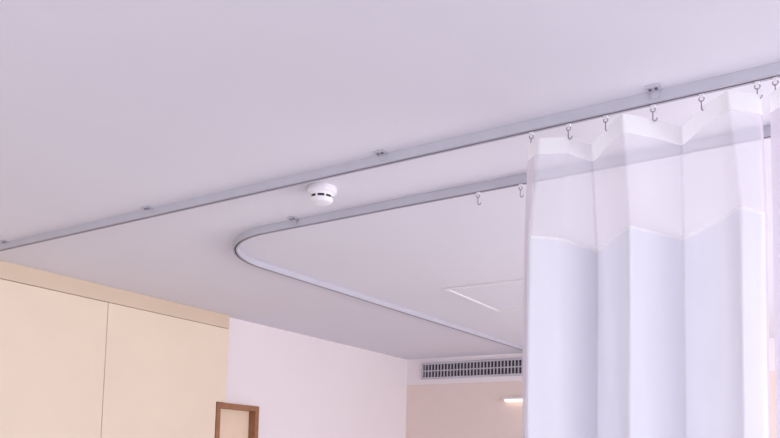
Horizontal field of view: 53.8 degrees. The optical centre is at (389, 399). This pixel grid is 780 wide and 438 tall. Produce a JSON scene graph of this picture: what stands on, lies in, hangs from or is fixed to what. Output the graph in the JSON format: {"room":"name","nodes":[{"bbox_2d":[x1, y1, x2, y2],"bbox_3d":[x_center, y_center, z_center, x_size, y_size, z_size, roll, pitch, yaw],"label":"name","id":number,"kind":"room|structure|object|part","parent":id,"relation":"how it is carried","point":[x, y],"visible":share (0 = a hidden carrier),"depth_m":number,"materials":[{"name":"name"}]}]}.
{"room":"hospital room","nodes":[
{"label":"hospital room","id":0,"kind":"room"},
{"bbox_2d":[226,317,407,437],"bbox_3d":[-3.304,0.400,6.621,0.200,3.100,13.170,-2,-5,33],"label":"wall","id":1,"kind":"structure","parent":0,"point":[302,386],"depth_m":10.02,"materials":[{"name":"white paint"}]},
{"bbox_2d":[0,260,229,437],"bbox_3d":[-3.829,0.302,5.554,0.075,3.099,7.200,-2,-5,33],"label":"panelling","id":2,"kind":"object","parent":1,"relation":"attached to","point":[79,358],"visible":0.98,"depth_m":7.24,"materials":[{"name":"laminate"}]},
{"bbox_3d":[-3.771,-1.169,5.659,0.026,0.149,7.200,-2,-5,33],"label":"trim","id":3,"kind":"part","parent":2,"relation":"part of","materials":[{"name":"beige wood"}]},
{"bbox_2d":[215,402,258,437],"bbox_3d":[-1.832,1.103,8.726,0.202,2.110,0.680,-2,-5,33],"label":"door frame","id":4,"kind":"structure","parent":1,"relation":"in","point":[253,410],"depth_m":8.87,"materials":[{"name":"brown wood"}]},
{"bbox_2d":[220,409,248,437],"bbox_3d":[-1.851,1.131,8.735,0.040,2.045,0.560,-2,-5,33],"label":"door leaf","id":5,"kind":"structure","parent":4,"relation":"attached to","point":[233,423],"depth_m":8.83,"materials":[{"name":"beige wood"}]},
{"bbox_2d":[0,0,779,359],"bbox_3d":[0.800,-1.328,4.133,9.870,0.150,13.170,-2,-5,33],"label":"ceiling","id":6,"kind":"structure","parent":0,"point":[109,108],"depth_m":3.68,"materials":[{"name":"paint"}]},
{"bbox_2d":[307,182,336,205],"bbox_3d":[-0.403,-1.201,4.523,0.176,0.100,0.176,-2,-5,33],"label":"smoke detector","id":7,"kind":"object","parent":6,"relation":"attached to","point":[321,194],"visible":1,"depth_m":4.47,"materials":[{"name":"white plastic"}]},
{"bbox_2d":[0,62,779,251],"bbox_3d":[0.512,-1.274,3.650,9.335,0.048,0.104,-2,-5,33],"label":"track","id":8,"kind":"object","parent":6,"relation":"attached to","point":[655,94],"visible":1,"depth_m":3.80,"materials":[{"name":"metal"}]},
{"bbox_2d":[522,81,770,437],"bbox_3d":[1.059,0.089,3.271,1.015,2.700,0.379,-2,-5,33],"label":"curtain","id":9,"kind":"object","parent":8,"relation":"hanging from","point":[646,302],"visible":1,"depth_m":3.30,"materials":[{"name":"fabric"}]},
{"bbox_2d":[770,77,779,437],"bbox_3d":[2.284,0.053,2.439,1.905,2.700,0.224,-2,-5,33],"label":"curtain","id":10,"kind":"object","parent":8,"relation":"hanging from","point":[775,95],"visible":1,"depth_m":2.99,"materials":[{"name":"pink fabric"}]},
{"bbox_2d":[443,279,523,311],"bbox_3d":[1.300,-0.985,7.212,1.180,0.016,1.160,-2,-5,33],"label":"frame","id":11,"kind":"object","parent":6,"relation":"attached to","point":[450,289],"visible":0.57,"depth_m":7.03,"materials":[{"name":"white plastic"}]},
{"bbox_2d":[453,282,523,309],"bbox_3d":[1.300,-0.989,7.212,1.086,0.008,1.066,-2,-5,33],"label":"hatch","id":12,"kind":"object","parent":6,"relation":"attached to","point":[509,295],"visible":0.43,"depth_m":7.24,"materials":[{"name":"paint"}]},
{"bbox_2d":[232,125,770,350],"bbox_3d":[3.102,-0.988,6.406,6.879,0.048,6.400,-2,-5,33],"label":"track","id":13,"kind":"object","parent":6,"relation":"attached to","point":[512,181],"visible":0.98,"depth_m":5.11,"materials":[{"name":"metal"}]},
{"bbox_2d":[476,184,523,204],"bbox_3d":[0.815,-1.158,4.197,0.763,0.078,0.016,-2,-5,33],"label":"curtain hooks","id":14,"kind":"object","parent":13,"relation":"hanging from","point":[520,185],"visible":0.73,"depth_m":4.27,"materials":[{"name":"white plastic"}]},
{"bbox_2d":[406,338,776,437],"bbox_3d":[4.271,0.815,9.430,9.470,3.100,0.200,-2,-5,33],"label":"wall","id":15,"kind":"structure","parent":0,"point":[475,407],"depth_m":11.40,"materials":[{"name":"white paint"}]},
{"bbox_2d":[421,357,522,379],"bbox_3d":[1.666,-0.472,11.102,2.800,0.255,0.030,-2,-5,33],"label":"air vent grille","id":16,"kind":"object","parent":15,"relation":"in","point":[506,366],"visible":0.52,"depth_m":11.38,"materials":[{"name":"metal"}]},
{"bbox_2d":[503,397,522,401],"bbox_3d":[1.980,-0.015,10.831,0.800,0.055,0.070,-2,-5,33],"label":"wall lamp","id":17,"kind":"object","parent":15,"relation":"attached to","point":[507,399],"visible":0.39,"depth_m":10.94,"materials":[{"name":"white plastic"}]},
{"bbox_2d":[505,399,522,401],"bbox_3d":[1.979,0.001,10.829,0.760,0.024,0.064,-2,-5,33],"label":"diffuser","id":18,"kind":"object","parent":17,"relation":"attached to","point":[507,400],"depth_m":10.94,"materials":[{"name":"white plastic"}]}
]}

